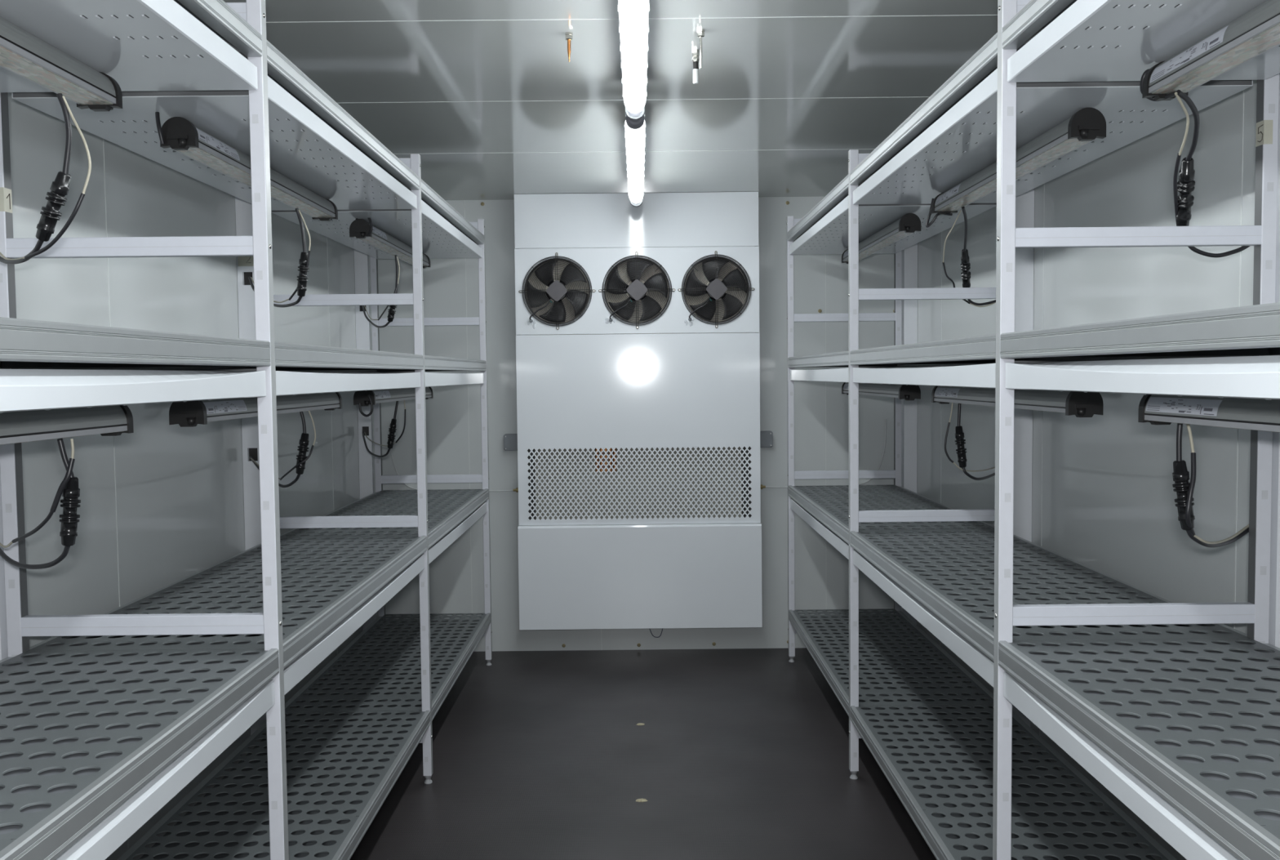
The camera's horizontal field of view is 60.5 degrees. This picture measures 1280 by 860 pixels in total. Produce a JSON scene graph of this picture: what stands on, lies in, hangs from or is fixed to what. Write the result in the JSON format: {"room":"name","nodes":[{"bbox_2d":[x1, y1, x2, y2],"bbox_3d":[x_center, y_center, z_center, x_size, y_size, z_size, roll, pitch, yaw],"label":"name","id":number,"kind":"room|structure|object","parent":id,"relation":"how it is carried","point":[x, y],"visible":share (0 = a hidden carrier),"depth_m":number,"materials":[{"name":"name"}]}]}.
{"room":"walk-in cold room","nodes":[
{"label":"walk-in cold room","id":0,"kind":"room"},
{"bbox_2d":[8,92,363,859],"bbox_3d":[-1.240,0.147,2.027,0.050,2.056,5.938,-1,3,0],"label":"wall","id":1,"kind":"structure","parent":0,"point":[180,496],"depth_m":2.73,"materials":[{"name":"metal"}]},
{"bbox_2d":[0,471,8,660],"bbox_3d":[-1.185,0.172,1.981,0.057,1.990,0.022,-1,3,0],"label":"duct","id":2,"kind":"object","parent":1,"relation":"attached to","point":[3,635],"visible":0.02,"depth_m":1.99,"materials":[{"name":"white plastic"}]},
{"bbox_2d":[102,137,128,848],"bbox_3d":[-1.216,0.121,2.542,0.001,2.056,0.004,-1,3,0],"label":"trim","id":3,"kind":"structure","parent":1,"relation":"attached to","point":[103,138],"depth_m":2.54,"materials":[{"name":"grey metal"}]},
{"bbox_2d":[235,196,266,734],"bbox_3d":[-1.188,0.102,3.369,0.057,1.990,0.022,-1,3,0],"label":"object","id":4,"kind":"object","parent":1,"relation":"attached to","point":[243,209],"visible":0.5,"depth_m":3.35,"materials":[{"name":"white plastic"}]},
{"bbox_2d":[237,256,253,266],"bbox_3d":[-1.194,-0.519,3.325,0.050,0.044,0.002,-1,3,0],"label":"tape","id":5,"kind":"object","parent":4,"relation":"attached to","point":[242,260],"visible":0.56,"depth_m":3.33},
{"bbox_2d":[270,168,337,306],"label":"strip light","id":6,"kind":"object","parent":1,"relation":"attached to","point":[283,188],"depth_m":2.83,"materials":[{"name":"metal"}]},
{"bbox_2d":[275,391,342,487],"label":"strip light","id":7,"kind":"object","parent":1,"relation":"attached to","point":[326,401],"depth_m":2.88,"materials":[{"name":"metal"}]},
{"bbox_2d":[326,236,337,654],"bbox_3d":[-1.218,0.029,4.340,0.001,2.056,0.004,-1,3,0],"label":"trim","id":8,"kind":"structure","parent":1,"relation":"attached to","point":[326,237],"depth_m":4.34,"materials":[{"name":"white metal"}]},
{"bbox_2d":[354,248,377,630],"bbox_3d":[-1.190,0.031,4.756,0.057,1.990,0.022,-1,3,0],"label":"duct","id":9,"kind":"object","parent":1,"relation":"attached to","point":[361,260],"visible":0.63,"depth_m":4.74,"materials":[{"name":"white plastic"}]},
{"bbox_2d":[393,148,875,154],"bbox_3d":[-0.019,-0.990,3.899,2.420,0.001,0.003,-1,3,0],"label":"trim","id":10,"kind":"structure","parent":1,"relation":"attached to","point":[845,148],"depth_m":3.90,"materials":[{"name":"grey metal"}]},
{"bbox_2d":[223,0,997,199],"bbox_3d":[-0.016,-0.923,1.975,2.520,0.060,6.038,-1,3,0],"label":"ceiling","id":11,"kind":"structure","parent":0,"point":[895,60],"depth_m":2.96,"materials":[{"name":"metal"}]},
{"bbox_2d":[564,31,573,62],"bbox_3d":[-0.165,-0.887,2.543,0.018,0.066,0.018,-1,3,0],"label":"probe","id":12,"kind":"object","parent":11,"relation":"hanging from","point":[568,35],"visible":1,"depth_m":2.54,"materials":[{"name":"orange metal"}]},
{"bbox_2d":[266,14,997,22],"bbox_3d":[-0.017,-0.916,2.444,2.420,0.001,0.003,-1,3,0],"label":"trim","id":13,"kind":"structure","parent":11,"relation":"attached to","point":[947,15],"depth_m":2.44,"materials":[{"name":"grey metal"}]},
{"bbox_2d":[617,0,648,120],"bbox_3d":[-0.013,-0.863,2.292,0.063,0.092,1.505,-1,3,0],"label":"ceiling light","id":14,"kind":"object","parent":11,"relation":"attached to","point":[633,14],"visible":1,"depth_m":2.42,"materials":[{"name":"white plastic"}]},
{"bbox_2d":[624,115,645,206],"bbox_3d":[-0.015,-0.942,3.857,0.063,0.092,1.490,-1,3,0],"label":"ceiling light","id":15,"kind":"object","parent":11,"relation":"attached to","point":[634,130],"visible":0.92,"depth_m":3.59,"materials":[{"name":"white plastic"}]},
{"bbox_2d":[351,96,929,102],"bbox_3d":[-0.018,-0.953,3.167,2.420,0.001,0.003,-1,3,0],"label":"trim","id":16,"kind":"structure","parent":11,"relation":"attached to","point":[912,96],"depth_m":3.17,"materials":[{"name":"grey metal"}]},
{"bbox_2d":[692,48,699,84],"bbox_3d":[0.137,-0.890,2.692,0.018,0.080,0.018,-1,3,0],"label":"sensor","id":17,"kind":"object","parent":11,"relation":"attached to","point":[695,58],"visible":1,"depth_m":2.69,"materials":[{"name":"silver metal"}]},
{"bbox_2d":[696,28,704,68],"bbox_3d":[0.141,-0.878,2.533,0.018,0.088,0.018,-1,3,0],"label":"probe","id":18,"kind":"object","parent":11,"relation":"hanging from","point":[700,33],"visible":1,"depth_m":2.53,"materials":[{"name":"silver metal"}]},
{"bbox_2d":[368,195,893,651],"bbox_3d":[-0.010,-0.018,5.019,2.520,2.056,0.050,-1,3,0],"label":"wall","id":19,"kind":"structure","parent":0,"point":[821,571],"depth_m":4.99,"materials":[{"name":"metal"}]},
{"bbox_2d":[388,424,518,492],"bbox_3d":[-0.841,0.130,4.973,0.598,0.311,0.021,0,3,2],"label":"pipe","id":20,"kind":"object","parent":19,"relation":"attached to","point":[516,490],"visible":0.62,"depth_m":4.98,"materials":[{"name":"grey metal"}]},
{"bbox_2d":[464,207,472,613],"bbox_3d":[-0.780,-0.008,4.992,0.002,2.056,0.001,-1,3,0],"label":"trim","id":21,"kind":"structure","parent":19,"relation":"attached to","point":[464,207],"depth_m":4.99,"materials":[{"name":"grey metal"}]},
{"bbox_2d":[503,433,517,450],"bbox_3d":[-0.580,0.056,4.972,0.072,0.075,0.047,-1,3,0],"label":"junction box","id":22,"kind":"object","parent":19,"relation":"attached to","point":[510,440],"visible":0.84,"depth_m":4.95,"materials":[{"name":"grey plastic"}]},
{"bbox_2d":[514,191,762,629],"bbox_3d":[-0.006,-0.081,4.899,1.075,1.916,0.178,-1,3,0],"label":"evaporator unit","id":23,"kind":"object","parent":19,"relation":"attached to","point":[654,427],"visible":1,"depth_m":4.84,"materials":[{"name":"metal"}]},
{"bbox_2d":[518,252,595,329],"bbox_3d":[-0.363,-0.608,4.815,0.337,0.337,0.084,-1,3,0],"label":"fan","id":24,"kind":"object","parent":23,"relation":"attached to","point":[557,291],"visible":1,"depth_m":4.79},
{"bbox_2d":[598,251,675,328],"bbox_3d":[-0.013,-0.612,4.815,0.337,0.337,0.084,-1,3,0],"label":"fan","id":25,"kind":"object","parent":23,"relation":"attached to","point":[636,290],"visible":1,"depth_m":4.79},
{"bbox_2d":[677,250,754,328],"bbox_3d":[0.334,-0.615,4.816,0.337,0.337,0.084,-1,3,0],"label":"fan","id":26,"kind":"object","parent":23,"relation":"attached to","point":[716,289],"visible":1,"depth_m":4.79,"materials":[{"name":"black metal"}]},
{"bbox_2d":[760,430,773,447],"bbox_3d":[0.567,0.042,4.973,0.067,0.074,0.047,-1,3,0],"label":"junction box","id":27,"kind":"object","parent":19,"relation":"attached to","point":[766,437],"visible":0.86,"depth_m":4.95,"materials":[{"name":"grey plastic"}]},
{"bbox_2d":[760,418,886,488],"bbox_3d":[0.828,0.110,4.975,0.590,0.311,0.021,-1,3,-2],"label":"pipe","id":28,"kind":"object","parent":19,"relation":"attached to","point":[880,464],"visible":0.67,"depth_m":4.99,"materials":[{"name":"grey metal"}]},
{"bbox_2d":[825,253,826,484],"bbox_3d":[0.846,-0.025,4.994,0.002,2.056,0.001,-1,3,0],"label":"trim","id":29,"kind":"structure","parent":19,"relation":"attached to","point":[825,254],"depth_m":4.98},
{"bbox_2d":[350,647,936,859],"bbox_3d":[0.006,1.191,2.082,2.520,0.060,6.038,-1,3,0],"label":"floor","id":30,"kind":"structure","parent":0,"point":[737,753],"depth_m":3.50,"materials":[{"name":"black rubber"}]},
{"bbox_2d":[0,0,492,859],"bbox_3d":[-0.900,0.171,2.679,0.493,1.936,4.253,-1,3,0],"label":"shelving rack","id":31,"kind":"object","parent":30,"relation":"on","point":[104,719],"visible":0.98,"depth_m":2.02,"materials":[{"name":"grey metal"}]},
{"bbox_2d":[0,186,12,213],"bbox_3d":[-1.132,-0.409,1.953,0.017,0.042,0.025,-1,3,0],"label":"tape","id":32,"kind":"object","parent":31,"relation":"attached to","point":[6,199],"visible":0.98,"depth_m":1.95,"materials":[{"name":"beige paper"}]},
{"bbox_2d":[0,16,122,264],"bbox_3d":[-0.906,-0.408,1.394,0.292,0.318,1.141,-1,3,-13],"label":"strip light","id":33,"kind":"object","parent":31,"relation":"attached to","point":[22,53],"visible":1,"depth_m":1.68,"materials":[{"name":"metal"}]},
{"bbox_2d":[0,404,133,568],"bbox_3d":[-1.022,0.109,1.392,0.343,0.273,1.104,-1,3,0],"label":"strip light","id":34,"kind":"object","parent":31,"relation":"attached to","point":[21,426],"visible":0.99,"depth_m":1.70,"materials":[{"name":"metal"}]},
{"bbox_2d":[0,0,257,92],"bbox_3d":[-0.895,-0.584,1.250,0.458,0.052,1.349,-1,3,0],"label":"tray","id":35,"kind":"object","parent":31,"relation":"on","point":[144,45],"depth_m":1.68,"materials":[{"name":"grey metal"}]},
{"bbox_2d":[0,368,266,413],"bbox_3d":[-0.889,-0.047,1.277,0.458,0.052,1.349,-1,3,0],"label":"beam","id":36,"kind":"structure","parent":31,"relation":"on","point":[20,389],"depth_m":1.40,"materials":[{"name":"white metal"}]},
{"bbox_2d":[54,679,275,859],"bbox_3d":[-0.884,0.509,1.306,0.458,0.052,1.349,-1,3,0],"label":"beam","id":37,"kind":"structure","parent":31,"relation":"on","point":[98,840],"depth_m":1.52,"materials":[{"name":"silver metal"}]},
{"bbox_2d":[155,111,251,186],"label":"strip light","id":38,"kind":"object","parent":31,"relation":"attached to","point":[185,137],"depth_m":2.20,"materials":[{"name":"metal"}]},
{"bbox_2d":[200,134,239,159],"bbox_3d":[-0.864,-0.585,2.249,0.006,0.019,0.212,-1,3,0],"label":"print","id":39,"kind":"object","parent":38,"relation":"on","point":[210,143],"depth_m":2.25},
{"bbox_2d":[168,396,257,426],"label":"strip light","id":40,"kind":"object","parent":31,"relation":"attached to","point":[188,414],"depth_m":2.19,"materials":[{"name":"metal"}]},
{"bbox_2d":[208,401,245,413],"bbox_3d":[-0.859,-0.048,2.277,0.006,0.019,0.212,-1,3,0],"label":"print","id":41,"kind":"object","parent":40,"relation":"on","point":[213,406],"depth_m":2.28},
{"bbox_2d":[11,75,417,210],"bbox_3d":[-0.898,-0.655,2.637,0.456,0.052,1.349,-1,3,0],"label":"tray","id":42,"kind":"object","parent":31,"relation":"on","point":[304,148],"depth_m":2.34,"materials":[{"name":"grey metal"}]},
{"bbox_2d":[173,368,420,395],"bbox_3d":[-0.893,-0.117,2.665,0.456,0.052,1.349,-1,3,0],"label":"beam","id":43,"kind":"structure","parent":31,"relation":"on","point":[286,383],"depth_m":2.47,"materials":[{"name":"white metal"}]},
{"bbox_2d":[284,553,424,694],"bbox_3d":[-0.887,0.438,2.693,0.456,0.052,1.349,-1,3,0],"label":"beam","id":44,"kind":"structure","parent":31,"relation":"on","point":[303,662],"depth_m":2.46,"materials":[{"name":"silver metal"}]},
{"bbox_2d":[271,199,482,258],"bbox_3d":[-0.901,-0.725,4.024,0.456,0.052,1.349,-1,3,0],"label":"tray","id":45,"kind":"object","parent":31,"relation":"on","point":[440,238],"depth_m":3.82,"materials":[{"name":"grey metal"}]},
{"bbox_2d":[349,217,430,327],"bbox_3d":[-0.918,-0.556,4.120,0.286,0.344,1.254,-1,3,-13],"label":"strip light","id":46,"kind":"object","parent":31,"relation":"attached to","point":[361,229],"visible":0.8,"depth_m":3.87,"materials":[{"name":"metal"}]},
{"bbox_2d":[353,386,433,457],"bbox_3d":[-0.913,-0.031,4.144,0.294,0.275,1.264,-1,3,-13],"label":"strip light","id":47,"kind":"object","parent":31,"relation":"attached to","point":[363,397],"visible":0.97,"depth_m":3.93,"materials":[{"name":"metal"}]},
{"bbox_2d":[368,370,484,386],"bbox_3d":[-0.895,-0.188,4.052,0.456,0.052,1.349,-1,3,0],"label":"beam","id":48,"kind":"structure","parent":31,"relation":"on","point":[431,379],"depth_m":3.91,"materials":[{"name":"white metal"}]},
{"bbox_2d":[428,501,486,564],"bbox_3d":[-0.889,0.368,4.080,0.456,0.052,1.349,-1,3,0],"label":"beam","id":49,"kind":"structure","parent":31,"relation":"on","point":[447,537],"depth_m":3.93,"materials":[{"name":"silver metal"}]},
{"bbox_2d":[635,798,648,801],"bbox_3d":[0.005,1.099,3.258,0.037,0.005,0.021,-1,3,0],"label":"crumb","id":50,"kind":"object","parent":30,"relation":"on","point":[638,799],"visible":1,"depth_m":3.25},
{"bbox_2d":[786,0,1279,859],"bbox_3d":[0.889,0.152,2.681,0.493,1.936,4.253,-1,3,0],"label":"shelving rack","id":51,"kind":"object","parent":30,"relation":"on","point":[1174,708],"visible":0.99,"depth_m":1.99,"materials":[{"name":"grey metal"}]},
{"bbox_2d":[790,497,848,559],"bbox_3d":[0.879,0.349,4.082,0.456,0.052,1.349,-1,3,0],"label":"beam","id":52,"kind":"structure","parent":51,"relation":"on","point":[831,535],"depth_m":3.94,"materials":[{"name":"silver metal"}]},
{"bbox_2d":[790,365,907,382],"bbox_3d":[0.873,-0.206,4.054,0.456,0.052,1.349,-1,3,0],"label":"beam","id":53,"kind":"structure","parent":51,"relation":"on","point":[831,375],"depth_m":3.92,"materials":[{"name":"white metal"}]},
{"bbox_2d":[841,213,920,263],"bbox_3d":[0.864,-0.689,4.012,0.068,0.061,1.031,-1,3,0],"label":"strip light","id":54,"kind":"object","parent":51,"relation":"attached to","point":[908,224],"visible":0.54,"depth_m":3.74,"materials":[{"name":"metal"}]},
{"bbox_2d":[841,382,920,399],"bbox_3d":[0.870,-0.151,4.039,0.068,0.061,1.031,-1,3,0],"label":"strip light","id":55,"kind":"object","parent":51,"relation":"attached to","point":[909,392],"visible":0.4,"depth_m":3.71,"materials":[{"name":"metal"}]},
{"bbox_2d":[789,195,996,254],"bbox_3d":[0.868,-0.744,4.026,0.456,0.052,1.349,-1,3,0],"label":"tray","id":56,"kind":"object","parent":51,"relation":"on","point":[829,235],"depth_m":3.84,"materials":[{"name":"grey metal"}]},
{"bbox_2d":[853,548,993,686],"bbox_3d":[0.881,0.420,2.695,0.456,0.052,1.349,-1,3,0],"label":"beam","id":57,"kind":"structure","parent":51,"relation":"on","point":[979,659],"depth_m":2.47,"materials":[{"name":"silver metal"}]},
{"bbox_2d":[853,359,1128,387],"bbox_3d":[0.876,-0.136,2.666,0.456,0.052,1.349,-1,3,0],"label":"tray","id":58,"kind":"object","parent":51,"relation":"on","point":[976,375],"depth_m":2.52,"materials":[{"name":"white metal"}]},
{"bbox_2d":[853,67,1253,204],"bbox_3d":[0.870,-0.673,2.639,0.456,0.052,1.349,-1,3,0],"label":"tray","id":59,"kind":"object","parent":51,"relation":"on","point":[962,143],"depth_m":2.34,"materials":[{"name":"grey metal"}]},
{"bbox_2d":[1013,388,1103,417],"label":"strip light","id":60,"kind":"object","parent":51,"relation":"attached to","point":[1082,404],"depth_m":2.19,"materials":[{"name":"metal"}]},
{"bbox_2d":[1015,106,1106,180],"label":"strip light","id":61,"kind":"object","parent":51,"relation":"attached to","point":[1080,128],"depth_m":2.21,"materials":[{"name":"metal"}]},
{"bbox_2d":[1003,671,1238,859],"bbox_3d":[0.882,0.490,1.307,0.458,0.052,1.349,-1,3,0],"label":"beam","id":62,"kind":"structure","parent":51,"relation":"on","point":[1183,831],"depth_m":1.49,"materials":[{"name":"silver metal"}]},
{"bbox_2d":[1005,355,1279,399],"bbox_3d":[0.876,-0.066,1.279,0.458,0.052,1.349,-1,3,0],"label":"beam","id":63,"kind":"structure","parent":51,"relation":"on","point":[1258,376],"depth_m":1.39,"materials":[{"name":"white metal"}]},
{"bbox_2d":[1007,0,1279,82],"bbox_3d":[0.871,-0.603,1.252,0.458,0.052,1.349,-1,3,0],"label":"tray","id":64,"kind":"object","parent":51,"relation":"on","point":[1091,40],"depth_m":1.71,"materials":[{"name":"grey metal"}]},
{"bbox_2d":[1137,394,1279,547],"bbox_3d":[0.897,0.087,1.459,0.269,0.276,1.222,0,3,12],"label":"strip light","id":65,"kind":"object","parent":51,"relation":"attached to","point":[1254,414],"visible":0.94,"depth_m":1.73,"materials":[{"name":"metal"}]},
{"bbox_2d":[1146,399,1213,414],"bbox_3d":[0.845,-0.037,1.714,0.007,0.020,0.212,-1,3,0],"label":"print","id":66,"kind":"object","parent":65,"relation":"on","point":[1154,406],"depth_m":1.71},
{"bbox_2d":[1139,0,1279,257],"bbox_3d":[0.891,-0.437,1.436,0.260,0.304,1.230,0,3,11],"label":"strip light","id":67,"kind":"object","parent":51,"relation":"attached to","point":[1255,32],"visible":0.85,"depth_m":1.69,"materials":[{"name":"metal"}]},
{"bbox_2d":[1152,37,1220,79],"bbox_3d":[0.839,-0.574,1.687,0.006,0.019,0.212,-1,3,0],"label":"print","id":68,"kind":"object","parent":67,"relation":"on","point":[1206,48],"depth_m":1.68},
{"bbox_2d":[1255,120,1272,146],"bbox_3d":[1.109,-0.527,1.950,0.017,0.042,0.025,-1,3,0],"label":"tape","id":69,"kind":"object","parent":51,"relation":"attached to","point":[1264,127],"visible":0.99,"depth_m":1.94,"materials":[{"name":"beige paper"}]},
{"bbox_2d":[916,79,1257,859],"bbox_3d":[1.230,0.121,2.030,0.050,2.056,5.938,-1,3,0],"label":"wall","id":70,"kind":"structure","parent":0,"point":[1107,502],"depth_m":2.73,"materials":[{"name":"metal"}]},
{"bbox_2d":[901,243,917,624],"bbox_3d":[1.171,0.005,4.780,0.057,1.990,0.065,-1,3,0],"label":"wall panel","id":71,"kind":"object","parent":70,"relation":"attached to","point":[909,255],"visible":0.29,"depth_m":4.74,"materials":[{"name":"white plastic"}]},
{"bbox_2d":[940,231,942,502],"bbox_3d":[1.201,0.003,4.373,0.001,2.056,0.004,-1,3,0],"label":"trim","id":72,"kind":"structure","parent":70,"relation":"attached to","point":[941,232],"depth_m":4.35,"materials":[{"name":"grey metal"}]},
{"bbox_2d":[925,161,996,287],"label":"strip light","id":73,"kind":"object","parent":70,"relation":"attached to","point":[984,182],"depth_m":2.96,"materials":[{"name":"metal"}]},
{"bbox_2d":[935,189,956,204],"bbox_3d":[0.837,-0.640,2.990,0.006,0.019,0.212,-1,3,0],"label":"print","id":74,"kind":"object","parent":73,"relation":"on","point":[949,197],"depth_m":2.98},
{"bbox_2d":[931,386,995,479],"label":"strip light","id":75,"kind":"object","parent":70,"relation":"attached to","point":[940,394],"depth_m":3.00,"materials":[{"name":"metal"}]},
{"bbox_2d":[934,388,956,396],"bbox_3d":[0.843,-0.103,3.018,0.006,0.019,0.212,-1,3,0],"label":"print","id":76,"kind":"object","parent":75,"relation":"on","point":[938,392],"depth_m":3.02},
{"bbox_2d":[1012,188,1034,726],"bbox_3d":[1.173,0.076,3.393,0.057,1.990,0.065,-1,3,0],"label":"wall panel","id":77,"kind":"object","parent":70,"relation":"attached to","point":[1024,202],"visible":0.21,"depth_m":3.35,"materials":[{"name":"white plastic"}]},
{"bbox_2d":[1039,183,1044,735],"bbox_3d":[1.202,0.058,3.280,0.001,2.056,0.004,-1,3,0],"label":"trim","id":78,"kind":"structure","parent":70,"relation":"attached to","point":[1044,184],"depth_m":3.28,"materials":[{"name":"white metal"}]},
{"bbox_2d":[1233,89,1244,628],"bbox_3d":[1.204,0.112,2.213,0.001,2.056,0.004,-1,3,0],"label":"trim","id":79,"kind":"structure","parent":70,"relation":"attached to","point":[1242,90],"depth_m":2.19,"materials":[{"name":"grey metal"}]},
{"bbox_2d":[1268,72,1279,648],"bbox_3d":[1.175,0.146,2.005,0.057,1.990,0.065,-1,3,0],"label":"duct","id":80,"kind":"object","parent":70,"relation":"attached to","point":[1274,590],"visible":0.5,"depth_m":1.98,"materials":[{"name":"white plastic"}]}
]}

